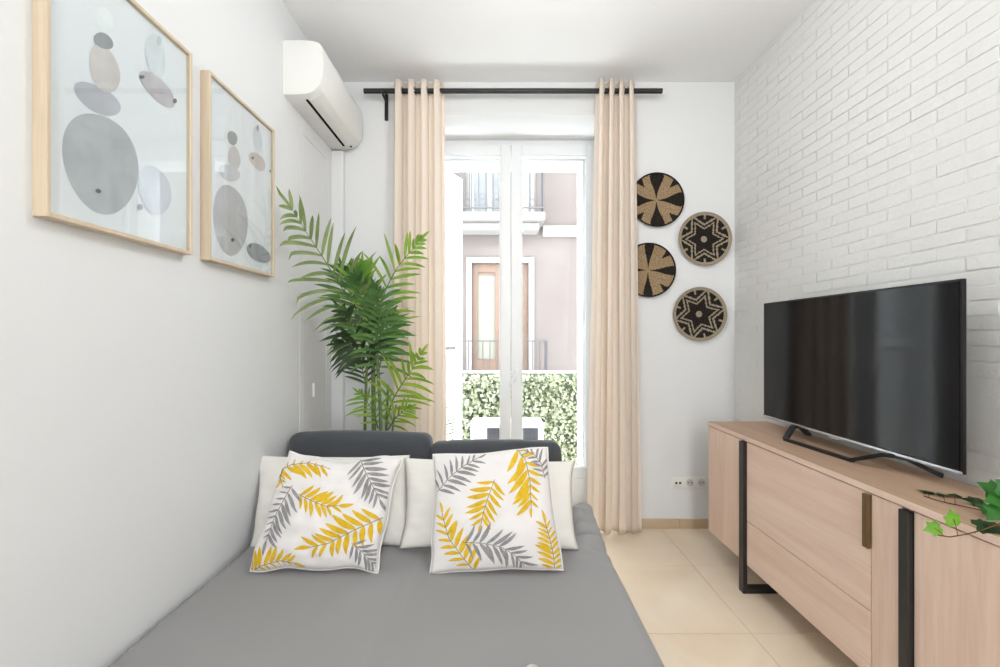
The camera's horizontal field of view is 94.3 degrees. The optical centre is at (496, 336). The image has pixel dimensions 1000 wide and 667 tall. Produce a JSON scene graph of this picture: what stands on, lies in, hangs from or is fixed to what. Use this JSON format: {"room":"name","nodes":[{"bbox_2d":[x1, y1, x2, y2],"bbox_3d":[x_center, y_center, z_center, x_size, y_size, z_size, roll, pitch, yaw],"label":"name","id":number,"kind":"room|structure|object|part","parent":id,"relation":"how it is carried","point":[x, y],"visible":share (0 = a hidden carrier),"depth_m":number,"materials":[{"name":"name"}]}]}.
{"room":"living room","nodes":[
{"label":"living room","id":0,"kind":"room"},
{"bbox_2d":[0,0,333,666],"bbox_3d":[-1.206,-0.203,-0.396,0.200,3.105,7.208,0,0,0],"label":"wall","id":1,"kind":"structure","parent":0,"point":[145,390],"depth_m":1.41,"materials":[{"name":"white paint"}]},
{"bbox_2d":[32,0,191,254],"bbox_3d":[-1.088,-0.642,1.369,0.036,0.709,0.530,0,0,0],"label":"framed picture","id":2,"kind":"object","parent":1,"relation":"attached to","point":[112,87],"visible":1,"depth_m":1.31,"materials":[{"name":"white paper"}]},
{"bbox_2d":[200,70,274,276],"bbox_3d":[-1.088,-0.642,1.986,0.036,0.709,0.510,0,0,0],"label":"framed picture","id":3,"kind":"object","parent":1,"relation":"attached to","point":[237,146],"visible":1,"depth_m":1.92,"materials":[{"name":"white paper"}]},
{"bbox_2d":[299,123,328,431],"bbox_3d":[-1.097,0.050,2.825,0.018,2.500,0.450,0,0,0],"label":"door","id":4,"kind":"structure","parent":1,"relation":"in","point":[313,167],"depth_m":2.80,"materials":[{"name":"white paint"}]},
{"bbox_3d":[-1.095,0.318,2.781,0.014,0.080,0.012,0,0,0],"label":"handle","id":5,"kind":"part","parent":4,"relation":"part of","materials":[{"name":"white plastic"}]},
{"bbox_2d":[283,40,362,149],"bbox_3d":[-1.002,-1.399,2.764,0.209,0.286,0.721,0,0,0],"label":"air conditioner","id":6,"kind":"object","parent":1,"relation":"attached to","point":[312,84],"visible":1,"depth_m":2.51,"materials":[{"name":"white plastic"}]},
{"bbox_2d":[334,82,734,518],"bbox_3d":[0.259,-0.217,3.529,3.129,3.235,0.742,0,0,0],"label":"wall","id":7,"kind":"structure","parent":0,"point":[685,132],"depth_m":3.16,"materials":[{"name":"white paint"}]},
{"bbox_2d":[331,151,344,430],"bbox_3d":[-1.067,0.026,3.131,0.078,2.548,0.055,0,0,0],"label":"trim","id":8,"kind":"structure","parent":7,"relation":"attached to","point":[337,157],"depth_m":3.10,"materials":[{"name":"white paint"}]},
{"bbox_2d":[445,170,461,439],"bbox_3d":[-0.406,-0.043,3.842,0.032,2.647,0.402,0,0,28],"label":"window shutter","id":9,"kind":"object","parent":7,"relation":"attached to","point":[453,183],"visible":0.59,"depth_m":3.92,"materials":[{"name":"white paint"}]},
{"bbox_2d":[363,88,662,120],"bbox_3d":[0.109,-1.560,3.095,1.962,0.180,0.126,0,0,0],"label":"curtain rod","id":10,"kind":"object","parent":7,"relation":"attached to","point":[386,91],"visible":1,"depth_m":3.04,"materials":[{"name":"black metal"}]},
{"bbox_2d":[392,78,446,442],"bbox_3d":[-0.513,-0.198,3.055,0.363,2.973,0.073,0,0,0],"label":"curtain","id":11,"kind":"object","parent":10,"relation":"hanging from","point":[419,119],"visible":0.67,"depth_m":3.04,"materials":[{"name":"beige fabric"}]},
{"bbox_2d":[588,78,641,534],"bbox_3d":[0.781,-0.198,3.054,0.356,2.973,0.091,0,0,0],"label":"curtain","id":12,"kind":"object","parent":10,"relation":"hanging from","point":[614,450],"visible":0.96,"depth_m":3.05,"materials":[{"name":"beige fabric"}]},
{"bbox_2d":[445,140,593,505],"bbox_3d":[0.111,-0.105,3.561,1.322,2.811,0.138,0,0,0],"label":"door","id":13,"kind":"structure","parent":7,"relation":"in","point":[510,153],"depth_m":3.55,"materials":[{"name":"white paint"}]},
{"bbox_3d":[0.124,0.283,3.520,0.071,0.178,0.056,0,0,0],"label":"handle","id":14,"kind":"part","parent":13,"relation":"part of","materials":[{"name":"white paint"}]},
{"bbox_2d":[637,243,675,296],"bbox_3d":[1.029,-0.453,3.144,0.368,0.368,0.027,0,0,0],"label":"woven plate","id":15,"kind":"object","parent":7,"relation":"attached to","point":[656,264],"visible":0.82,"depth_m":3.14,"materials":[{"name":"beige wicker"}]},
{"bbox_2d":[637,172,684,226],"bbox_3d":[1.085,-0.928,3.144,0.368,0.368,0.027,0,0,0],"label":"woven plate","id":16,"kind":"object","parent":7,"relation":"attached to","point":[660,197],"visible":0.98,"depth_m":3.14,"materials":[{"name":"beige wicker"}]},
{"bbox_2d":[642,519,708,528],"bbox_3d":[1.201,1.268,3.152,0.818,0.064,0.012,0,0,0],"label":"baseboard","id":17,"kind":"structure","parent":7,"relation":"attached to","point":[646,523],"depth_m":3.15,"materials":[{"name":"beige tile"}]},
{"bbox_2d":[672,477,706,487],"bbox_3d":[1.308,0.986,3.151,0.230,0.068,0.014,0,0,0],"label":"wall socket","id":18,"kind":"object","parent":7,"relation":"attached to","point":[677,482],"visible":1,"depth_m":3.14,"materials":[{"name":"white plastic"}]},
{"bbox_2d":[674,479,681,486],"bbox_3d":[1.232,0.989,3.147,0.052,0.052,0.004,0,0,0],"label":"outlet","id":19,"kind":"object","parent":18,"relation":"attached to","point":[677,482],"depth_m":3.14,"materials":[{"name":"white plastic"}]},
{"bbox_2d":[686,479,693,485],"bbox_3d":[1.311,0.989,3.146,0.050,0.050,0.005,0,0,0],"label":"power outlet","id":20,"kind":"object","parent":18,"relation":"attached to","point":[689,482],"depth_m":3.15,"materials":[{"name":"white plastic"}]},
{"bbox_2d":[698,479,704,485],"bbox_3d":[1.391,0.989,3.146,0.050,0.050,0.005,0,0,0],"label":"power outlet","id":21,"kind":"object","parent":18,"relation":"attached to","point":[701,482],"depth_m":3.15,"materials":[{"name":"white plastic"}]},
{"bbox_2d":[673,287,726,340],"bbox_3d":[1.375,-0.156,3.144,0.365,0.365,0.027,0,0,0],"label":"woven plate","id":22,"kind":"object","parent":7,"relation":"attached to","point":[699,313],"visible":1,"depth_m":3.14,"materials":[{"name":"wicker"}]},
{"bbox_2d":[678,212,731,264],"bbox_3d":[1.409,-0.664,3.144,0.362,0.362,0.027,0,0,0],"label":"woven plate","id":23,"kind":"object","parent":7,"relation":"attached to","point":[705,238],"visible":1,"depth_m":3.14,"materials":[{"name":"wicker"}]},
{"bbox_2d":[282,0,810,81],"bbox_3d":[0.259,-1.810,-0.421,3.129,0.150,7.158,0,0,0],"label":"ceiling","id":24,"kind":"structure","parent":0,"point":[364,40],"depth_m":2.68,"materials":[{"name":"white paint"}]},
{"bbox_2d":[600,528,858,666],"bbox_3d":[0.259,1.360,-0.050,2.929,0.120,7.900,0,0,0],"label":"floor","id":25,"kind":"structure","parent":0,"point":[682,585],"depth_m":2.21,"materials":[{"name":"beige tile"}]},
{"bbox_2d":[276,186,433,431],"bbox_3d":[-0.714,0.284,2.494,0.576,2.032,0.807,0,0,29],"label":"potted palm","id":26,"kind":"object","parent":25,"relation":"on","point":[353,282],"visible":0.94,"depth_m":2.57,"materials":[{"name":"green plant"}]},
{"bbox_2d":[288,431,561,461],"bbox_3d":[-0.322,0.899,1.533,1.554,0.802,2.086,0,0,0],"label":"bed","id":27,"kind":"object","parent":25,"relation":"on","point":[315,443],"visible":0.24,"depth_m":2.40,"materials":[{"name":"grey fabric"}]},
{"bbox_2d":[288,431,432,458],"bbox_3d":[-0.719,0.722,2.460,0.761,0.447,0.232,0,0,0],"label":"cushion","id":28,"kind":"object","parent":27,"relation":"on","point":[315,443],"depth_m":2.40,"materials":[{"name":"grey fabric"}]},
{"bbox_2d":[108,503,664,666],"bbox_3d":[-0.290,1.023,1.418,1.585,0.378,1.836,0,0,0],"label":"bed cover","id":29,"kind":"object","parent":27,"relation":"on","point":[404,614],"visible":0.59,"depth_m":1.51,"materials":[{"name":"grey fabric"}]},
{"bbox_2d":[249,451,403,573],"bbox_3d":[-0.682,0.706,1.907,0.564,0.435,0.264,0,0,0],"label":"cushion","id":30,"kind":"object","parent":29,"relation":"on","point":[324,514],"visible":1,"depth_m":1.83,"materials":[{"name":"white fabric"}]},
{"bbox_2d":[250,455,409,546],"bbox_3d":[-0.747,0.745,2.126,0.769,0.366,0.231,0,0,0],"label":"pillow","id":31,"kind":"object","parent":29,"relation":"on","point":[270,468],"visible":0.16,"depth_m":2.09,"materials":[{"name":"white fabric"}]},
{"bbox_2d":[399,458,578,549],"bbox_3d":[-0.033,0.738,2.075,0.801,0.343,0.240,0,0,0],"label":"pillow","id":32,"kind":"object","parent":29,"relation":"on","point":[416,533],"visible":0.34,"depth_m":2.03,"materials":[{"name":"white fabric"}]},
{"bbox_2d":[429,447,563,572],"bbox_3d":[-0.007,0.699,1.899,0.538,0.456,0.260,0,0,0],"label":"cushion","id":33,"kind":"object","parent":29,"relation":"on","point":[492,511],"visible":1,"depth_m":1.83,"materials":[{"name":"white fabric"}]},
{"bbox_2d":[429,439,561,461],"bbox_3d":[-0.007,0.744,2.460,0.718,0.401,0.224,0,0,0],"label":"cushion","id":34,"kind":"object","parent":27,"relation":"on","point":[469,446],"depth_m":2.41,"materials":[{"name":"grey fabric"}]},
{"bbox_2d":[708,421,999,666],"bbox_3d":[1.430,0.901,1.879,0.364,0.798,1.777,0,0,0],"label":"sideboard","id":35,"kind":"object","parent":25,"relation":"on","point":[845,544],"visible":1,"depth_m":1.65,"materials":[{"name":"brown wood"}]},
{"bbox_3d":[1.438,0.838,2.758,0.347,0.626,0.018,0,0,0],"label":"panel","id":36,"kind":"part","parent":35,"relation":"part of","materials":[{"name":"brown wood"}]},
{"bbox_3d":[1.273,0.840,2.570,0.018,0.622,0.353,0,0,0],"label":"door","id":37,"kind":"part","parent":35,"relation":"part of","materials":[{"name":"brown wood"}]},
{"bbox_3d":[1.426,0.916,2.369,0.356,0.767,0.044,0,0,0],"label":"leg frame","id":38,"kind":"part","parent":35,"relation":"part of","materials":[{"name":"black metal"}]},
{"bbox_3d":[1.273,0.728,1.955,0.018,0.397,0.776,0,0,0],"label":"flap door","id":39,"kind":"part","parent":35,"relation":"part of","materials":[{"name":"brown wood"}]},
{"bbox_3d":[1.273,1.040,1.955,0.018,0.222,0.776,0,0,0],"label":"drawer","id":40,"kind":"part","parent":35,"relation":"part of","materials":[{"name":"brown wood"}]},
{"bbox_2d":[763,278,966,477],"bbox_3d":[1.494,0.158,2.011,0.213,0.688,1.092,0,0,0],"label":"television","id":41,"kind":"object","parent":35,"relation":"on","point":[884,370],"visible":1,"depth_m":1.79,"materials":[{"name":"black plastic"}]},
{"bbox_3d":[1.471,0.432,2.011,0.010,0.012,1.090,0,0,0],"label":"trim","id":42,"kind":"part","parent":41,"relation":"part of","materials":[{"name":"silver metal"}]},
{"bbox_3d":[1.258,0.624,1.577,0.016,0.182,0.025,0,0,0],"label":"handle","id":43,"kind":"part","parent":35,"relation":"part of","materials":[{"name":"brown wood"}]},
{"bbox_3d":[1.426,0.916,1.426,0.356,0.767,0.035,0,0,0],"label":"leg frame","id":44,"kind":"part","parent":35,"relation":"part of","materials":[{"name":"black metal"}]},
{"bbox_3d":[1.273,0.840,1.207,0.018,0.622,0.394,0,0,0],"label":"door","id":45,"kind":"part","parent":35,"relation":"part of","materials":[{"name":"brown wood"}]},
{"bbox_2d":[918,479,999,537],"bbox_3d":[1.339,0.401,1.221,0.345,0.272,0.547,0,0,-14],"label":"ivy","id":46,"kind":"object","parent":35,"relation":"on","point":[992,489],"visible":1,"depth_m":1.25,"materials":[{"name":"green plant"}]},
{"bbox_2d":[734,0,999,487],"bbox_3d":[1.720,-0.203,-0.397,0.206,3.105,7.209,0,0,0],"label":"wall","id":47,"kind":"structure","parent":0,"point":[867,132],"depth_m":1.96,"materials":[{"name":"white brick"}]},
{"bbox_3d":[0.100,1.390,4.260,2.100,0.140,0.720,0,0,0],"label":"floor","id":48,"kind":"structure","parent":0,"visible":0},
{"bbox_2d":[471,418,543,439],"bbox_3d":[0.096,1.040,4.263,0.654,0.559,0.293,0,0,0],"label":"ac unit","id":49,"kind":"object","parent":48,"relation":"on","point":[481,428],"visible":0.28,"depth_m":4.13,"materials":[{"name":"white plastic"}]},
{"bbox_2d":[487,428,498,438],"bbox_3d":[-0.009,0.985,4.127,0.151,0.350,0.010,0,0,0],"label":"grille","id":50,"kind":"object","parent":49,"relation":"attached to","point":[492,433],"depth_m":4.12,"materials":[{"name":"grey metal"}]},
{"bbox_2d":[523,428,537,439],"bbox_3d":[0.303,0.985,4.127,0.134,0.350,0.010,0,0,0],"label":"grille","id":51,"kind":"object","parent":49,"relation":"attached to","point":[528,433],"depth_m":4.12,"materials":[{"name":"grey metal"}]},
{"bbox_2d":[448,371,576,373],"bbox_3d":[0.100,0.825,4.518,2.040,0.991,0.035,0,0,0],"label":"balcony railing","id":52,"kind":"object","parent":48,"relation":"on","point":[471,372],"visible":0.1,"depth_m":4.50,"materials":[{"name":"white metal"}]},
{"bbox_2d":[446,374,576,465],"bbox_3d":[0.100,0.836,4.470,2.000,0.966,0.066,0,0,0],"label":"privacy screen","id":53,"kind":"object","parent":52,"relation":"attached to","point":[552,398],"visible":0.29,"depth_m":4.47,"materials":[{"name":"green plant"}]},
{"bbox_3d":[0.100,0.340,4.518,2.040,0.022,0.035,0,0,0],"label":"handrail","id":54,"kind":"part","parent":52,"relation":"part of","materials":[{"name":"white metal"}]},
{"label":"outside","id":55,"kind":"structure","parent":0,"visible":0},
{"bbox_2d":[446,172,576,373],"bbox_3d":[0.000,-0.550,8.895,18.000,9.700,1.010,0,0,0],"label":"apartment building","id":56,"kind":"structure","parent":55,"point":[549,198],"depth_m":9.00,"materials":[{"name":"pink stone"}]},
{"bbox_3d":[0.073,-0.398,9.135,1.096,1.675,0.010,0,0,0],"label":"pane","id":57,"kind":"part","parent":56,"relation":"part of","materials":[{"name":"grey"}]},
{"bbox_3d":[-0.055,0.569,8.718,1.981,1.021,0.564,0,0,0],"label":"railing","id":58,"kind":"part","parent":56,"relation":"part of","materials":[{"name":"grey metal"}]},
{"bbox_3d":[0.097,-3.585,9.115,1.377,2.330,0.010,0,0,0],"label":"pane","id":59,"kind":"part","parent":56,"relation":"part of","materials":[{"name":"grey"}]},
{"bbox_3d":[-0.259,-2.783,8.718,2.261,1.014,0.564,0,0,0],"label":"railing","id":60,"kind":"part","parent":56,"relation":"part of","materials":[{"name":"grey metal"}]},
{"bbox_2d":[470,172,533,211],"bbox_3d":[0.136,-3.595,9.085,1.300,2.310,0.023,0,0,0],"label":"balcony railing","id":61,"kind":"object","parent":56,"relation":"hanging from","point":[489,175],"depth_m":9.11,"materials":[{"name":"grey metal"}]}
]}

